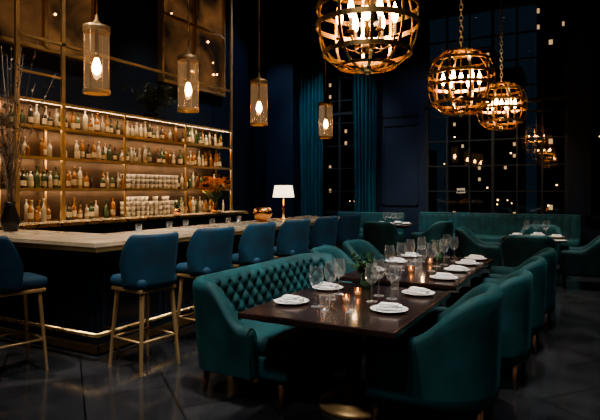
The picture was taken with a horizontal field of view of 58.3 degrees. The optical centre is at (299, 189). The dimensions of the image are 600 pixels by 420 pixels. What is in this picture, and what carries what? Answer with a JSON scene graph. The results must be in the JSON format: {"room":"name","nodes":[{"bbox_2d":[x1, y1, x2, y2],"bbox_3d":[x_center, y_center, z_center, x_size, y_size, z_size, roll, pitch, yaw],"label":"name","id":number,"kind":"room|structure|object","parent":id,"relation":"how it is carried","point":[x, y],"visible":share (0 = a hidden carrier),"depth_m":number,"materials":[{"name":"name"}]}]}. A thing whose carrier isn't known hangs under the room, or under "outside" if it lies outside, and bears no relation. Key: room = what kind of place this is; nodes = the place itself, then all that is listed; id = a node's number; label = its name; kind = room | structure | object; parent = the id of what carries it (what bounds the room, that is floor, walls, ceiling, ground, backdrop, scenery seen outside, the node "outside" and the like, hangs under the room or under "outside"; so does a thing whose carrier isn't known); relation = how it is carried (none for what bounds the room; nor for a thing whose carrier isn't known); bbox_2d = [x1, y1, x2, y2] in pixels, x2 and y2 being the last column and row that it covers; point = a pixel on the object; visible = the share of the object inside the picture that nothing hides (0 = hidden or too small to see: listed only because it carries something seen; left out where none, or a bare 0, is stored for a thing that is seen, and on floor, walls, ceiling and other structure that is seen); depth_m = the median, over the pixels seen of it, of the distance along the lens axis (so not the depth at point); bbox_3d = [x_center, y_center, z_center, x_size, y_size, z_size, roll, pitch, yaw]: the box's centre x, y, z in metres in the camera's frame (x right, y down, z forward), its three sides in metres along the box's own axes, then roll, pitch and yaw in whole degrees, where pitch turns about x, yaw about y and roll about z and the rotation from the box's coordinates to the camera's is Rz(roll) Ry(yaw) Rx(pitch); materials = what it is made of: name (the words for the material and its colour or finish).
{"room":"restaurant","nodes":[
{"label":"restaurant","id":0,"kind":"room"},
{"bbox_2d":[0,0,248,220],"bbox_3d":[-4.425,-1.750,6.358,0.180,6.500,13.400,0,0,28],"label":"wall","id":1,"kind":"structure","parent":0,"point":[133,24],"depth_m":9.32,"materials":[{"name":"blue paint"}]},
{"bbox_2d":[0,0,95,64],"bbox_3d":[-3.568,-3.390,7.628,0.116,2.880,1.610,0,0,28],"label":"glass panel","id":2,"kind":"object","parent":1,"relation":"attached to","point":[41,18],"visible":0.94,"depth_m":7.65,"materials":[{"name":"brown"}]},
{"bbox_2d":[157,0,225,96],"bbox_3d":[-2.051,-3.390,10.446,0.116,2.880,1.910,0,0,28],"label":"mirror","id":3,"kind":"object","parent":1,"relation":"attached to","point":[207,18],"visible":0.92,"depth_m":10.39,"materials":[{"name":"brown"}]},
{"bbox_2d":[249,20,254,219],"bbox_3d":[-2.171,-1.750,14.741,0.200,6.500,3.900,0,0,28],"label":"wall","id":4,"kind":"structure","parent":0,"point":[251,23],"depth_m":15.95,"materials":[{"name":"blue paint"}]},
{"bbox_2d":[266,9,300,218],"bbox_3d":[-0.463,-1.750,15.298,0.880,6.500,0.500,0,0,28],"label":"wall pier","id":5,"kind":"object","parent":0,"point":[282,27],"visible":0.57,"depth_m":15.06,"materials":[{"name":"blue paint"}]},
{"bbox_2d":[0,248,599,419],"bbox_3d":[0.095,1.550,6.082,12.800,0.100,17.200,0,0,28],"label":"floor","id":6,"kind":"structure","parent":0,"point":[562,381],"depth_m":4.11,"materials":[{"name":"tile"}]},
{"bbox_2d":[0,236,47,370],"bbox_3d":[-2.406,0.931,4.439,0.528,1.141,0.505,0,0,43],"label":"bar stool","id":7,"kind":"object","parent":6,"relation":"on","point":[14,281],"visible":1,"depth_m":4.31,"materials":[{"name":"blue fabric"}]},
{"bbox_2d":[0,210,249,233],"bbox_3d":[-2.885,0.958,8.141,0.800,1.085,6.440,0,0,28],"label":"bar cabinet","id":8,"kind":"object","parent":6,"relation":"on","point":[101,225],"visible":0.3,"depth_m":8.12,"materials":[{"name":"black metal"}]},
{"bbox_2d":[0,0,232,220],"bbox_3d":[-2.634,-2.192,8.755,0.500,5.215,4.572,0,0,28],"label":"shelving","id":9,"kind":"object","parent":8,"relation":"on","point":[63,139],"visible":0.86,"depth_m":8.06,"materials":[{"name":"gold metal"}]},
{"bbox_2d":[9,104,224,221],"bbox_3d":[-2.595,-0.361,8.740,0.227,1.552,4.459,0,0,28],"label":"liquor bottle collection","id":10,"kind":"object","parent":9,"relation":"on","point":[75,180],"visible":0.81,"depth_m":8.01},
{"bbox_2d":[120,174,177,216],"bbox_3d":[-2.473,0.082,8.907,0.208,0.666,1.188,0,0,28],"label":"glassware","id":11,"kind":"object","parent":9,"relation":"on","point":[136,206],"visible":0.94,"depth_m":8.80,"materials":[{"name":"clear glass"}]},
{"bbox_2d":[122,82,179,118],"bbox_3d":[-2.348,-1.478,8.883,0.579,0.622,1.271,0,0,28],"label":"trailing plant","id":12,"kind":"object","parent":9,"relation":"on","point":[153,103],"visible":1,"depth_m":8.87,"materials":[{"name":"green plant"}]},
{"bbox_2d":[172,200,182,214],"bbox_3d":[-2.069,0.285,9.069,0.206,0.259,0.185,0,0,28],"label":"herb pot","id":13,"kind":"object","parent":8,"relation":"on","point":[176,210],"visible":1,"depth_m":9.04,"materials":[{"name":"orange metal"}]},
{"bbox_2d":[198,176,230,212],"bbox_3d":[-1.589,0.082,9.931,0.591,0.666,0.632,0,0,-39],"label":"arrangement","id":14,"kind":"object","parent":8,"relation":"on","point":[214,208],"visible":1,"depth_m":9.89,"materials":[{"name":"orange plant"}]},
{"bbox_2d":[108,231,179,376],"bbox_3d":[-1.309,0.931,4.588,0.505,1.141,0.528,0,0,35],"label":"bar stool","id":15,"kind":"object","parent":6,"relation":"on","point":[147,263],"visible":1,"depth_m":4.40,"materials":[{"name":"blue fabric"}]},
{"bbox_2d":[0,215,340,355],"bbox_3d":[-1.430,0.975,7.363,2.200,1.050,5.290,0,0,28],"label":"bar counter","id":16,"kind":"object","parent":6,"relation":"on","point":[78,267],"depth_m":5.12,"materials":[{"name":"stone"}]},
{"bbox_2d":[0,40,55,231],"bbox_3d":[-3.086,-0.572,5.892,0.752,2.044,0.861,0,0,-33],"label":"branch arrangement","id":17,"kind":"object","parent":16,"relation":"on","point":[10,220],"visible":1,"depth_m":5.83,"materials":[{"name":"brown plant"}]},
{"bbox_2d":[252,207,272,221],"bbox_3d":[-0.536,0.350,7.694,0.290,0.200,0.290,0,0,28],"label":"copper bowl","id":18,"kind":"object","parent":16,"relation":"on","point":[262,214],"visible":1,"depth_m":7.59,"materials":[{"name":"gold metal"}]},
{"bbox_2d":[273,185,293,219],"bbox_3d":[-0.252,0.190,8.222,0.330,0.520,0.330,0,0,28],"label":"table lamp","id":19,"kind":"object","parent":16,"relation":"on","point":[283,191],"visible":1,"depth_m":8.11,"materials":[{"name":"white fabric"}]},
{"bbox_2d":[174,226,234,343],"bbox_3d":[-0.912,0.931,5.283,0.505,1.141,0.528,0,0,34],"label":"bar stool","id":20,"kind":"object","parent":6,"relation":"on","point":[209,250],"visible":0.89,"depth_m":5.07,"materials":[{"name":"blue fabric"}]},
{"bbox_2d":[232,222,275,267],"bbox_3d":[-0.532,0.931,5.989,0.505,1.141,0.528,0,0,25],"label":"bar stool","id":21,"kind":"object","parent":6,"relation":"on","point":[256,244],"visible":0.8,"depth_m":5.76,"materials":[{"name":"blue fabric"}]},
{"bbox_2d":[192,253,351,407],"bbox_3d":[-0.017,1.076,4.620,0.891,0.852,2.062,0,0,28],"label":"tufted sofa","id":22,"kind":"object","parent":6,"relation":"on","point":[228,344],"visible":0.67,"depth_m":3.88,"materials":[{"name":"teal fabric"}]},
{"bbox_2d":[273,218,309,258],"bbox_3d":[-0.134,0.931,6.727,0.505,1.141,0.528,0,0,32],"label":"bar stool","id":23,"kind":"object","parent":6,"relation":"on","point":[292,238],"visible":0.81,"depth_m":6.50,"materials":[{"name":"blue fabric"}]},
{"bbox_2d":[308,216,337,251],"bbox_3d":[0.264,0.931,7.468,0.505,1.141,0.528,0,0,27],"label":"bar stool","id":24,"kind":"object","parent":6,"relation":"on","point":[323,232],"visible":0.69,"depth_m":7.24,"materials":[{"name":"blue fabric"}]},
{"bbox_2d":[310,245,358,282],"bbox_3d":[0.508,1.076,6.030,0.744,0.851,0.726,0,0,26],"label":"dining chair","id":25,"kind":"object","parent":6,"relation":"on","point":[339,255],"visible":0.09,"depth_m":6.31,"materials":[{"name":"teal fabric"}]},
{"bbox_2d":[238,281,450,419],"bbox_3d":[0.378,1.137,3.760,1.040,0.725,1.340,0,0,28],"label":"dining table","id":26,"kind":"object","parent":6,"relation":"on","point":[349,400],"visible":0.92,"depth_m":3.58,"materials":[{"name":"brown wood"}]},
{"bbox_2d":[274,298,308,304],"bbox_3d":[-0.058,0.765,3.688,0.246,0.019,0.246,0,0,28],"label":"dinner plate","id":27,"kind":"object","parent":26,"relation":"on","point":[276,300],"visible":0.56,"depth_m":3.65,"materials":[{"name":"white ceramic"}]},
{"bbox_2d":[279,294,303,302],"bbox_3d":[-0.056,0.744,3.690,0.163,0.040,0.084,0,0,31],"label":"folded napkin","id":28,"kind":"object","parent":27,"relation":"on","point":[285,298],"visible":1,"depth_m":3.66,"materials":[{"name":"white fabric"}]},
{"bbox_2d":[309,266,323,306],"bbox_3d":[0.108,0.642,3.576,0.096,0.266,0.096,0,0,28],"label":"wine glass","id":29,"kind":"object","parent":26,"relation":"on","point":[310,266],"visible":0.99,"depth_m":3.57,"materials":[{"name":"clear glass"}]},
{"bbox_2d":[319,294,329,310],"bbox_3d":[0.158,0.725,3.458,0.069,0.101,0.068,0,0,28],"label":"water glass","id":30,"kind":"object","parent":26,"relation":"on","point":[329,294],"visible":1,"depth_m":3.45,"materials":[{"name":"clear glass"}]},
{"bbox_2d":[312,285,342,290],"bbox_3d":[0.217,0.765,4.199,0.246,0.019,0.246,0,0,28],"label":"dinner plate","id":31,"kind":"object","parent":26,"relation":"on","point":[315,286],"visible":0.57,"depth_m":4.14,"materials":[{"name":"white ceramic"}]},
{"bbox_2d":[317,282,338,289],"bbox_3d":[0.219,0.744,4.200,0.163,0.040,0.084,0,0,39],"label":"folded napkin","id":32,"kind":"object","parent":31,"relation":"on","point":[327,285],"visible":0.99,"depth_m":4.17,"materials":[{"name":"white fabric"}]},
{"bbox_2d":[324,262,337,299],"bbox_3d":[0.218,0.642,3.801,0.096,0.266,0.096,0,0,28],"label":"wine glass","id":33,"kind":"object","parent":26,"relation":"on","point":[325,262],"visible":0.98,"depth_m":3.79,"materials":[{"name":"clear glass"}]},
{"bbox_2d":[345,295,355,312],"bbox_3d":[0.318,0.725,3.418,0.069,0.101,0.068,0,0,28],"label":"water glass","id":34,"kind":"object","parent":26,"relation":"on","point":[346,311],"visible":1,"depth_m":3.40,"materials":[{"name":"clear glass"}]},
{"bbox_2d":[345,251,382,288],"bbox_3d":[0.516,0.625,4.262,0.300,0.300,0.298,0,0,28],"label":"greenery","id":35,"kind":"object","parent":26,"relation":"on","point":[364,284],"visible":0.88,"depth_m":4.23,"materials":[{"name":"green plant"}]},
{"bbox_2d":[365,263,378,301],"bbox_3d":[0.498,0.642,3.730,0.096,0.266,0.096,0,0,28],"label":"wine glass","id":36,"kind":"object","parent":26,"relation":"on","point":[366,263],"visible":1,"depth_m":3.72,"materials":[{"name":"clear glass"}]},
{"bbox_2d":[370,305,408,313],"bbox_3d":[0.570,0.765,3.441,0.246,0.019,0.246,0,0,28],"label":"dinner plate","id":37,"kind":"object","parent":26,"relation":"on","point":[373,307],"visible":0.55,"depth_m":3.39,"materials":[{"name":"white ceramic"}]},
{"bbox_2d":[376,302,401,310],"bbox_3d":[0.572,0.744,3.443,0.163,0.040,0.084,0,0,16],"label":"folded napkin","id":38,"kind":"object","parent":37,"relation":"on","point":[388,306],"visible":1,"depth_m":3.41,"materials":[{"name":"white fabric"}]},
{"bbox_2d":[385,261,398,298],"bbox_3d":[0.653,0.642,3.828,0.096,0.266,0.096,0,0,28],"label":"wine glass","id":39,"kind":"object","parent":26,"relation":"on","point":[386,261],"visible":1,"depth_m":3.82,"materials":[{"name":"clear glass"}]},
{"bbox_2d":[401,289,434,295],"bbox_3d":[0.877,0.765,3.991,0.246,0.019,0.246,0,0,28],"label":"dinner plate","id":40,"kind":"object","parent":26,"relation":"on","point":[402,291],"visible":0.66,"depth_m":3.95,"materials":[{"name":"white ceramic"}]},
{"bbox_2d":[406,286,429,294],"bbox_3d":[0.880,0.744,3.992,0.163,0.040,0.084,0,0,42],"label":"folded napkin","id":41,"kind":"object","parent":40,"relation":"on","point":[417,290],"visible":1,"depth_m":3.96,"materials":[{"name":"white fabric"}]},
{"bbox_2d":[336,213,360,247],"bbox_3d":[0.667,0.931,8.215,0.505,1.141,0.528,0,0,31],"label":"bar stool","id":42,"kind":"object","parent":6,"relation":"on","point":[348,226],"visible":0.61,"depth_m":7.98,"materials":[{"name":"blue fabric"}]},
{"bbox_2d":[341,228,363,249],"bbox_3d":[1.152,1.076,12.668,0.744,0.851,0.726,0,0,28],"label":"dining chair","id":43,"kind":"object","parent":6,"relation":"on","point":[361,236],"visible":0.02,"depth_m":12.56,"materials":[{"name":"teal fabric"}]},
{"bbox_2d":[342,239,387,264],"bbox_3d":[0.934,1.076,6.822,0.744,0.851,0.727,0,0,30],"label":"dining chair","id":44,"kind":"object","parent":6,"relation":"on","point":[357,246],"visible":0.13,"depth_m":7.07,"materials":[{"name":"teal fabric"}]},
{"bbox_2d":[338,212,404,251],"bbox_3d":[1.672,1.035,13.546,1.800,0.930,0.740,0,0,28],"label":"sofa","id":45,"kind":"object","parent":6,"relation":"on","point":[365,216],"visible":0.33,"depth_m":13.58,"materials":[{"name":"teal fabric"}]},
{"bbox_2d":[363,221,402,258],"bbox_3d":[1.738,1.076,11.453,0.726,0.851,0.744,0,0,28],"label":"dining chair","id":46,"kind":"object","parent":6,"relation":"on","point":[379,234],"visible":0.87,"depth_m":11.12,"materials":[{"name":"teal fabric"}]},
{"bbox_2d":[383,223,419,256],"bbox_3d":[2.140,1.137,12.306,0.950,0.725,0.950,0,0,28],"label":"dining table","id":47,"kind":"object","parent":6,"relation":"on","point":[404,226],"visible":0.31,"depth_m":12.08,"materials":[{"name":"brown wood"}]},
{"bbox_2d":[339,255,493,306],"bbox_3d":[1.266,1.137,5.452,1.040,0.725,1.950,0,0,28],"label":"dining table","id":48,"kind":"object","parent":6,"relation":"on","point":[417,278],"visible":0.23,"depth_m":4.93,"materials":[{"name":"brown wood"}]},
{"bbox_2d":[385,259,407,262],"bbox_3d":[1.029,0.765,5.750,0.246,0.019,0.246,0,0,28],"label":"dinner plate","id":49,"kind":"object","parent":48,"relation":"on","point":[388,259],"visible":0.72,"depth_m":5.69,"materials":[{"name":"white ceramic"}]},
{"bbox_2d":[388,257,404,261],"bbox_3d":[1.031,0.744,5.751,0.163,0.040,0.084,0,0,29],"label":"folded napkin","id":50,"kind":"object","parent":49,"relation":"on","point":[395,259],"visible":1,"depth_m":5.72,"materials":[{"name":"white fabric"}]},
{"bbox_2d":[401,254,421,257],"bbox_3d":[1.290,0.765,6.234,0.246,0.019,0.246,0,0,28],"label":"dinner plate","id":51,"kind":"object","parent":48,"relation":"on","point":[402,254],"visible":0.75,"depth_m":6.15,"materials":[{"name":"white ceramic"}]},
{"bbox_2d":[404,252,418,255],"bbox_3d":[1.292,0.744,6.234,0.163,0.040,0.084,0,0,43],"label":"folded napkin","id":52,"kind":"object","parent":51,"relation":"on","point":[407,253],"visible":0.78,"depth_m":6.21,"materials":[{"name":"white fabric"}]},
{"bbox_2d":[431,239,446,260],"bbox_3d":[1.528,0.659,5.909,0.193,0.233,0.160,0,0,28],"label":"greenery","id":53,"kind":"object","parent":48,"relation":"on","point":[439,257],"visible":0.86,"depth_m":5.88,"materials":[{"name":"green plant"}]},
{"bbox_2d":[429,275,457,279],"bbox_3d":[1.252,0.765,4.687,0.246,0.019,0.246,0,0,28],"label":"dinner plate","id":54,"kind":"object","parent":48,"relation":"on","point":[431,276],"visible":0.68,"depth_m":4.65,"materials":[{"name":"white ceramic"}]},
{"bbox_2d":[434,272,453,278],"bbox_3d":[1.254,0.744,4.688,0.163,0.040,0.084,0,0,22],"label":"folded napkin","id":55,"kind":"object","parent":54,"relation":"on","point":[438,274],"visible":1,"depth_m":4.66,"materials":[{"name":"white fabric"}]},
{"bbox_2d":[444,267,469,271],"bbox_3d":[1.503,0.765,5.154,0.246,0.019,0.246,0,0,28],"label":"dinner plate","id":56,"kind":"object","parent":48,"relation":"on","point":[467,269],"visible":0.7,"depth_m":5.11,"materials":[{"name":"white ceramic"}]},
{"bbox_2d":[447,265,465,270],"bbox_3d":[1.506,0.744,5.154,0.163,0.040,0.084,0,0,44],"label":"folded napkin","id":57,"kind":"object","parent":56,"relation":"on","point":[451,267],"visible":0.99,"depth_m":5.12,"materials":[{"name":"white fabric"}]},
{"bbox_2d":[455,261,479,265],"bbox_3d":[1.740,0.765,5.594,0.246,0.019,0.246,0,0,28],"label":"dinner plate","id":58,"kind":"object","parent":48,"relation":"on","point":[457,262],"visible":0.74,"depth_m":5.53,"materials":[{"name":"white ceramic"}]},
{"bbox_2d":[459,259,475,263],"bbox_3d":[1.742,0.744,5.595,0.163,0.040,0.084,0,0,26],"label":"folded napkin","id":59,"kind":"object","parent":58,"relation":"on","point":[463,261],"visible":0.99,"depth_m":5.57,"materials":[{"name":"white fabric"}]},
{"bbox_3d":[1.953,0.766,5.990,0.246,0.019,0.246,0,0,28],"label":"dinner plate","id":60,"kind":"object","parent":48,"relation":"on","visible":0},
{"bbox_2d":[467,254,483,258],"bbox_3d":[1.956,0.744,5.990,0.163,0.040,0.084,0,0,42],"label":"folded napkin","id":61,"kind":"object","parent":60,"relation":"on","point":[471,256],"visible":1,"depth_m":5.96,"materials":[{"name":"white fabric"}]},
{"bbox_2d":[411,220,452,255],"bbox_3d":[2.896,1.076,11.618,0.726,0.851,0.744,0,0,-45],"label":"dining chair","id":62,"kind":"object","parent":6,"relation":"on","point":[439,230],"visible":0.85,"depth_m":11.32,"materials":[{"name":"teal fabric"}]},
{"bbox_2d":[365,283,502,419],"bbox_3d":[0.904,1.059,3.511,0.773,0.885,0.756,0,0,25],"label":"dining chair","id":63,"kind":"object","parent":6,"relation":"on","point":[449,360],"visible":0.89,"depth_m":3.17,"materials":[{"name":"teal fabric"}]},
{"bbox_2d":[455,227,501,268],"bbox_3d":[3.062,1.076,9.255,0.744,0.851,0.726,0,0,23],"label":"dining chair","id":64,"kind":"object","parent":6,"relation":"on","point":[469,243],"visible":0.72,"depth_m":8.99,"materials":[{"name":"teal fabric"}]},
{"bbox_2d":[429,269,532,390],"bbox_3d":[1.481,1.076,4.370,0.744,0.851,0.726,0,0,29],"label":"dining chair","id":65,"kind":"object","parent":6,"relation":"on","point":[517,287],"visible":0.42,"depth_m":4.01,"materials":[{"name":"teal fabric"}]},
{"bbox_2d":[416,212,580,257],"bbox_3d":[4.408,1.020,12.300,3.550,0.960,0.740,0,0,28],"label":"sofa","id":66,"kind":"object","parent":6,"relation":"on","point":[488,227],"visible":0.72,"depth_m":12.37,"materials":[{"name":"teal fabric"}]},
{"bbox_2d":[459,256,546,354],"bbox_3d":[1.990,1.076,5.232,0.744,0.851,0.727,0,0,27],"label":"dining chair","id":67,"kind":"object","parent":6,"relation":"on","point":[537,265],"visible":0.38,"depth_m":4.90,"materials":[{"name":"teal fabric"}]},
{"bbox_2d":[481,247,556,331],"bbox_3d":[2.476,1.076,6.049,0.744,0.851,0.726,0,0,28],"label":"dining chair","id":68,"kind":"object","parent":6,"relation":"on","point":[550,254],"visible":0.23,"depth_m":5.74,"materials":[{"name":"teal fabric"}]},
{"bbox_2d":[503,234,555,266],"bbox_3d":[3.433,1.076,8.065,0.726,0.851,0.744,0,0,23],"label":"dining chair","id":69,"kind":"object","parent":6,"relation":"on","point":[517,249],"visible":0.39,"depth_m":7.76,"materials":[{"name":"teal fabric"}]},
{"bbox_2d":[502,234,568,243],"bbox_3d":[3.912,1.137,8.910,0.950,0.725,0.950,0,0,28],"label":"dining table","id":70,"kind":"object","parent":6,"relation":"on","point":[564,239],"visible":0.16,"depth_m":8.60,"materials":[{"name":"brown wood"}]},
{"bbox_2d":[520,224,561,264],"bbox_3d":[4.388,1.076,9.837,0.726,0.851,0.744,0,0,28],"label":"dining chair","id":71,"kind":"object","parent":6,"relation":"on","point":[552,229],"visible":0.16,"depth_m":10.04,"materials":[{"name":"teal fabric"}]},
{"bbox_2d":[560,235,599,287],"bbox_3d":[4.455,1.076,8.334,0.744,0.851,0.726,0,0,28],"label":"dining chair","id":72,"kind":"object","parent":6,"relation":"on","point":[584,261],"visible":1,"depth_m":8.08,"materials":[{"name":"teal fabric"}]},
{"bbox_2d":[249,0,365,21],"bbox_3d":[0.095,-5.050,6.082,12.800,0.100,17.200,0,0,28],"label":"ceiling","id":73,"kind":"structure","parent":0,"point":[258,9],"depth_m":14.66,"materials":[{"name":"black metal"}]},
{"bbox_2d":[82,0,110,95],"bbox_3d":[-1.897,-2.949,5.019,0.246,4.103,0.246,0,0,28],"label":"pendant light","id":74,"kind":"object","parent":73,"relation":"hanging from","point":[95,28],"visible":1,"depth_m":5.00,"materials":[{"name":"gold glass"}]},
{"bbox_2d":[177,0,198,112],"bbox_3d":[-1.281,-2.949,6.164,0.246,4.103,0.246,0,0,28],"label":"pendant light","id":75,"kind":"object","parent":73,"relation":"hanging from","point":[187,58],"visible":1,"depth_m":6.15,"materials":[{"name":"gold glass"}]},
{"bbox_2d":[250,72,267,126],"bbox_3d":[-0.570,-2.949,7.485,0.246,4.103,0.246,0,0,28],"label":"pendant light","id":76,"kind":"object","parent":73,"relation":"hanging from","point":[258,81],"visible":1,"depth_m":7.47,"materials":[{"name":"gold glass"}]},
{"bbox_2d":[298,8,326,215],"bbox_3d":[0.313,-1.739,14.914,0.950,6.438,0.140,0,0,28],"label":"curtain","id":77,"kind":"object","parent":73,"relation":"hanging from","point":[311,61],"visible":0.74,"depth_m":14.89,"materials":[{"name":"teal fabric"}]},
{"bbox_2d":[319,2,332,138],"bbox_3d":[0.450,-2.949,9.378,0.246,4.103,0.246,0,0,28],"label":"pendant light","id":78,"kind":"object","parent":73,"relation":"hanging from","point":[325,103],"visible":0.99,"depth_m":9.37,"materials":[{"name":"gold glass"}]},
{"bbox_2d":[353,4,376,211],"bbox_3d":[1.704,-1.739,14.165,0.870,6.438,0.140,0,0,28],"label":"curtain","id":79,"kind":"object","parent":73,"relation":"hanging from","point":[364,86],"visible":0.57,"depth_m":14.16,"materials":[{"name":"teal fabric"}]},
{"bbox_2d":[315,0,419,74],"bbox_3d":[0.479,-2.909,3.842,0.737,4.182,0.737,0,0,14],"label":"globe chandelier","id":80,"kind":"object","parent":73,"relation":"hanging from","point":[366,68],"visible":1,"depth_m":3.76,"materials":[{"name":"gold metal"}]},
{"bbox_2d":[427,0,495,116],"bbox_3d":[1.991,-2.949,6.651,0.812,4.102,0.812,0,0,37],"label":"globe chandelier","id":81,"kind":"object","parent":73,"relation":"hanging from","point":[451,80],"visible":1,"depth_m":6.53,"materials":[{"name":"gold metal"}]},
{"bbox_2d":[476,0,527,131],"bbox_3d":[3.573,-3.012,9.547,0.859,3.976,0.859,0,0,28],"label":"globe chandelier","id":82,"kind":"object","parent":73,"relation":"hanging from","point":[494,104],"visible":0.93,"depth_m":9.46,"materials":[{"name":"gold metal"}]},
{"bbox_2d":[255,0,599,246],"bbox_3d":[4.094,-1.750,13.299,12.200,6.500,0.300,0,0,28],"label":"wall","id":83,"kind":"structure","parent":0,"point":[399,83],"depth_m":13.79,"materials":[{"name":"blue paint"}]},
{"bbox_2d":[322,28,376,215],"bbox_3d":[1.085,-1.850,14.777,2.300,5.100,0.210,0,0,28],"label":"window","id":84,"kind":"structure","parent":83,"relation":"in","point":[339,113],"depth_m":14.77,"materials":[{"name":"metal"}]},
{"bbox_2d":[382,21,417,205],"bbox_3d":[2.586,-1.950,13.926,0.950,4.700,0.025,0,0,28],"label":"trim","id":85,"kind":"structure","parent":83,"relation":"attached to","point":[416,114],"depth_m":13.84,"materials":[{"name":"blue paint"}]},
{"bbox_2d":[404,242,410,248],"bbox_3d":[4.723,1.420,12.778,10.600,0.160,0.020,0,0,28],"label":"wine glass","id":86,"kind":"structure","parent":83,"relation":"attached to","point":[408,244],"depth_m":13.81,"materials":[{"name":"clear glass"}]},
{"bbox_2d":[425,0,567,213],"bbox_3d":[4.612,-1.850,12.878,3.350,5.100,0.210,0,0,28],"label":"window","id":87,"kind":"structure","parent":83,"relation":"in","point":[492,9],"depth_m":12.86,"materials":[{"name":"metal"}]},
{"bbox_2d":[585,0,599,221],"bbox_3d":[7.535,-1.850,11.304,2.750,5.100,0.210,0,0,28],"label":"window","id":88,"kind":"structure","parent":83,"relation":"in","point":[590,95],"depth_m":11.88,"materials":[{"name":"metal"}]},
{"label":"outside","id":89,"kind":"structure","parent":0,"visible":0},
{"bbox_3d":[13.525,4.600,46.211,100.000,0.200,65.800,0,0,28],"label":"ground","id":90,"kind":"structure","parent":89,"visible":0},
{"bbox_2d":[323,0,599,215],"bbox_3d":[17.153,-6.834,54.063,69.688,22.668,22.487,0,0,28],"label":"building block","id":91,"kind":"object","parent":90,"relation":"on","point":[553,12],"visible":0.18,"depth_m":57.51,"materials":[{"name":"black"}]},
{"bbox_2d":[349,136,599,215],"bbox_3d":[5.854,0.449,34.428,28.351,8.103,13.898,0,0,28],"label":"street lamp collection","id":92,"kind":"object","parent":90,"relation":"on","point":[454,136],"visible":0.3,"depth_m":30.63,"materials":[{"name":"black metal"}]}
]}

